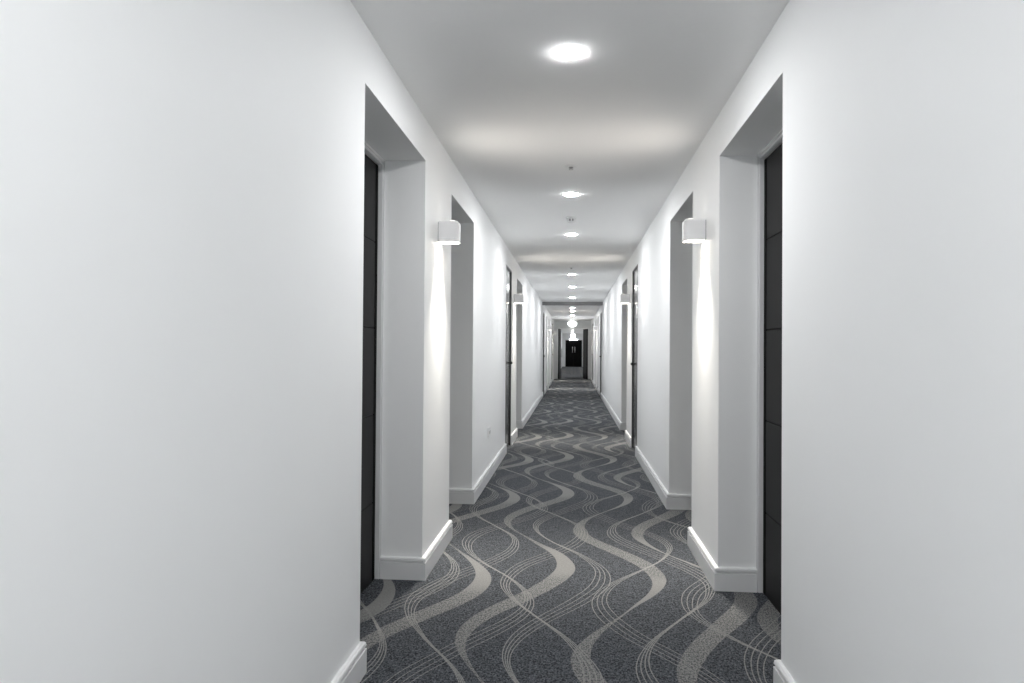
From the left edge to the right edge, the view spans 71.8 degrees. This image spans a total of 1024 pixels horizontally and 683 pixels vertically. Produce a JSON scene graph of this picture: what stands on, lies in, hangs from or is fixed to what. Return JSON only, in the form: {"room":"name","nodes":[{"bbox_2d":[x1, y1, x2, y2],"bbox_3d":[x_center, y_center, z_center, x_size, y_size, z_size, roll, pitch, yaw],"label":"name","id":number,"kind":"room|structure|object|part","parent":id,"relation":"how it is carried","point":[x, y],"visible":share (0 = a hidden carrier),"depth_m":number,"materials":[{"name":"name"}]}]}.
{"room":"hotel corridor","nodes":[
{"label":"hotel corridor","id":0,"kind":"room"},
{"bbox_2d":[0,0,561,682],"bbox_3d":[1.092,0.275,23.491,0.305,2.407,55.400,0,-1,5],"label":"wall","id":1,"kind":"structure","parent":0,"point":[182,181],"depth_m":1.55,"materials":[{"name":"paint"}]},
{"bbox_2d":[360,142,384,593],"bbox_3d":[-0.750,0.137,3.178,0.104,2.188,1.080,0,-1,5],"label":"door","id":2,"kind":"structure","parent":1,"relation":"in","point":[374,165],"depth_m":3.61,"materials":[{"name":"grey laminate"}]},
{"bbox_2d":[331,366,561,682],"bbox_3d":[1.138,1.421,23.474,0.239,0.115,55.400,0,-1,5],"label":"baseboard","id":3,"kind":"structure","parent":1,"relation":"attached to","point":[354,669],"depth_m":3.69,"materials":[{"name":"white paint"}]},
{"bbox_2d":[438,220,460,243],"bbox_3d":[-0.362,-0.633,4.098,0.120,0.124,0.100,0,-1,5],"label":"wall sconce","id":4,"kind":"object","parent":1,"relation":"attached to","point":[449,232],"visible":1,"depth_m":4.05,"materials":[{"name":"white ceramic"}]},
{"bbox_2d":[488,426,490,437],"bbox_3d":[-0.211,0.839,6.563,0.016,0.088,0.146,0,-1,5],"label":"wall socket","id":5,"kind":"object","parent":1,"relation":"attached to","point":[489,427],"visible":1,"depth_m":6.54,"materials":[{"name":"white plastic"}]},
{"bbox_2d":[505,265,511,446],"bbox_3d":[-0.058,0.204,8.550,0.087,2.188,0.708,0,-1,5],"label":"door","id":6,"kind":"structure","parent":1,"relation":"in","point":[508,271],"depth_m":8.70,"materials":[{"name":"grey wood"}]},
{"bbox_2d":[514,294,523,302],"bbox_3d":[0.093,-0.569,9.374,0.120,0.124,0.100,0,-1,5],"label":"wall sconce","id":7,"kind":"object","parent":1,"relation":"attached to","point":[518,298],"visible":1,"depth_m":9.32,"materials":[{"name":"grey plastic"}]},
{"bbox_2d":[543,312,544,393],"bbox_3d":[0.817,0.327,18.696,0.087,2.188,0.698,0,-1,5],"label":"door","id":8,"kind":"structure","parent":1,"relation":"in","point":[543,312],"depth_m":19.02,"materials":[{"name":"grey wood"}]},
{"bbox_3d":[0.808,0.327,18.697,0.053,2.188,0.698,0,-1,5],"label":"frame","id":9,"kind":"part","parent":8,"relation":"part of","materials":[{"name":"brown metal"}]},
{"bbox_2d":[558,329,561,378],"bbox_3d":[2.021,0.510,29.707,0.096,2.077,0.700,0,-1,10],"label":"door","id":10,"kind":"structure","parent":1,"relation":"in","point":[559,330],"depth_m":29.47,"materials":[{"name":"grey laminate"}]},
{"bbox_2d":[554,321,590,378],"bbox_3d":[2.500,0.352,29.251,1.510,2.407,0.120,0,-1,5],"label":"door frame","id":11,"kind":"structure","parent":1,"relation":"attached to","point":[557,324],"depth_m":29.23,"materials":[{"name":"white paint"}]},
{"bbox_2d":[350,0,788,332],"bbox_3d":[2.027,-0.952,23.426,2.300,0.060,55.600,0,-1,5],"label":"ceiling","id":12,"kind":"structure","parent":0,"point":[652,79],"depth_m":3.42,"materials":[{"name":"white paint"}]},
{"bbox_2d":[553,46,585,59],"bbox_3d":[0.233,-1.169,2.871,0.134,0.006,0.134,0,-1,5],"label":"recessed light","id":13,"kind":"object","parent":12,"relation":"in","point":[566,52],"visible":1,"depth_m":2.86,"materials":[{"name":"white glass"}]},
{"bbox_2d":[562,193,579,195],"bbox_3d":[0.458,-1.137,5.482,0.134,0.006,0.134,0,-1,5],"label":"recessed light","id":14,"kind":"object","parent":12,"relation":"in","point":[564,194],"visible":1,"depth_m":5.46,"materials":[{"name":"white glass"}]},
{"bbox_2d":[565,164,576,169],"bbox_3d":[0.387,-1.137,4.633,0.080,0.026,0.080,0,-1,5],"label":"sprinkler","id":15,"kind":"object","parent":12,"relation":"attached to","point":[570,166],"visible":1,"depth_m":4.62,"materials":[{"name":"white plastic"}]},
{"bbox_3d":[0.387,-1.147,4.633,0.080,0.008,0.080,0,-1,5],"label":"plate","id":16,"kind":"part","parent":15,"relation":"part of","materials":[{"name":"white plastic"}]},
{"bbox_2d":[566,216,576,223],"bbox_3d":[0.538,-1.100,6.411,0.100,0.058,0.100,0,-1,5],"label":"smoke detector","id":17,"kind":"object","parent":12,"relation":"attached to","point":[570,219],"visible":1,"depth_m":6.38,"materials":[{"name":"white plastic"}]},
{"bbox_2d":[542,302,602,304],"bbox_3d":[1.522,-0.954,17.823,1.510,0.072,0.250,0,-1,5],"label":"beam","id":18,"kind":"structure","parent":12,"relation":"attached to","point":[543,303],"depth_m":17.70,"materials":[{"name":"grey paint"}]},
{"bbox_2d":[551,316,593,318],"bbox_3d":[2.168,-0.857,25.320,1.510,0.085,0.200,0,-1,5],"label":"beam","id":19,"kind":"structure","parent":12,"relation":"attached to","point":[552,317],"depth_m":25.22,"materials":[{"name":"white paint"}]},
{"bbox_2d":[568,320,576,327],"bbox_3d":[2.416,-0.706,28.308,0.374,0.315,0.374,0,-1,5],"label":"globe ceiling light","id":20,"kind":"object","parent":12,"relation":"attached to","point":[571,323],"visible":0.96,"depth_m":28.19,"materials":[{"name":"white glass"}]},
{"bbox_2d":[360,367,780,682],"bbox_3d":[2.009,1.514,23.397,2.300,0.060,55.600,0,-1,5],"label":"floor","id":21,"kind":"structure","parent":0,"point":[569,565],"depth_m":3.49,"materials":[{"name":"carpet"}]},
{"bbox_2d":[562,333,582,366],"bbox_3d":[4.379,0.617,51.059,1.510,2.407,0.100,0,-1,5],"label":"wall","id":22,"kind":"structure","parent":0,"point":[565,336],"depth_m":51.05,"materials":[{"name":"paint"}]},
{"bbox_2d":[565,340,573,366],"bbox_3d":[4.155,0.862,51.037,0.586,1.897,0.127,0,-1,5],"label":"door","id":23,"kind":"structure","parent":22,"relation":"in","point":[569,350],"depth_m":51.05,"materials":[{"name":"black wood"}]},
{"bbox_2d":[574,340,581,366],"bbox_3d":[4.746,0.865,50.986,0.586,1.897,0.127,0,-1,5],"label":"door","id":24,"kind":"structure","parent":22,"relation":"in","point":[577,343],"depth_m":51.00,"materials":[{"name":"black wood"}]},
{"bbox_2d":[586,0,1023,682],"bbox_3d":[2.885,0.286,23.337,0.274,2.407,55.400,0,-1,5],"label":"wall","id":25,"kind":"structure","parent":0,"point":[901,122],"depth_m":1.78,"materials":[{"name":"paint"}]},
{"bbox_2d":[582,329,587,378],"bbox_3d":[3.053,0.517,29.605,0.096,2.077,0.700,0,-1,-7],"label":"door","id":26,"kind":"structure","parent":25,"relation":"in","point":[585,331],"depth_m":29.49,"materials":[{"name":"grey laminate"}]},
{"bbox_2d":[592,336,592,379],"bbox_3d":[3.011,0.430,26.235,0.087,2.188,0.698,0,-1,5],"label":"door","id":27,"kind":"structure","parent":25,"relation":"in","point":[592,336],"depth_m":26.57,"materials":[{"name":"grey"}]},
{"bbox_2d":[599,312,601,392],"bbox_3d":[2.350,0.337,18.564,0.087,2.188,0.698,0,-1,5],"label":"door","id":28,"kind":"structure","parent":25,"relation":"in","point":[601,312],"depth_m":18.89,"materials":[{"name":"grey wood"}]},
{"bbox_3d":[2.359,0.337,18.563,0.053,2.188,0.698,0,-1,5],"label":"frame","id":29,"kind":"part","parent":28,"relation":"part of","materials":[{"name":"white metal"}]},
{"bbox_2d":[620,294,629,303],"bbox_3d":[1.478,-0.560,9.255,0.120,0.124,0.100,0,-1,5],"label":"wall sconce","id":30,"kind":"object","parent":25,"relation":"attached to","point":[624,298],"visible":1,"depth_m":9.21,"materials":[{"name":"grey plastic"}]},
{"bbox_2d":[631,264,637,448],"bbox_3d":[1.476,0.214,8.417,0.087,2.188,0.708,0,-1,5],"label":"door","id":31,"kind":"structure","parent":25,"relation":"in","point":[635,271],"depth_m":8.57,"materials":[{"name":"grey wood"}]},
{"bbox_2d":[590,377,794,682],"bbox_3d":[2.824,1.432,23.328,0.209,0.115,55.400,0,-1,5],"label":"baseboard","id":32,"kind":"structure","parent":25,"relation":"attached to","point":[727,579],"depth_m":3.81,"materials":[{"name":"white paint"}]},
{"bbox_2d":[682,218,705,242],"bbox_3d":[1.023,-0.625,3.979,0.120,0.124,0.100,0,-1,5],"label":"wall sconce","id":33,"kind":"object","parent":25,"relation":"attached to","point":[693,230],"visible":1,"depth_m":3.93,"materials":[{"name":"grey plastic"}]},
{"bbox_2d":[684,240,703,241],"bbox_3d":[1.024,-0.570,3.978,0.109,0.006,0.086,0,-1,5],"label":"diffuser","id":34,"kind":"object","parent":33,"relation":"attached to","point":[684,240],"depth_m":3.98,"materials":[{"name":"white"}]},
{"bbox_2d":[756,129,782,613],"bbox_3d":[1.208,0.149,3.009,0.105,2.188,1.080,0,-1,5],"label":"door","id":35,"kind":"structure","parent":25,"relation":"in","point":[770,159],"depth_m":3.41,"materials":[{"name":"grey laminate"}]}
]}

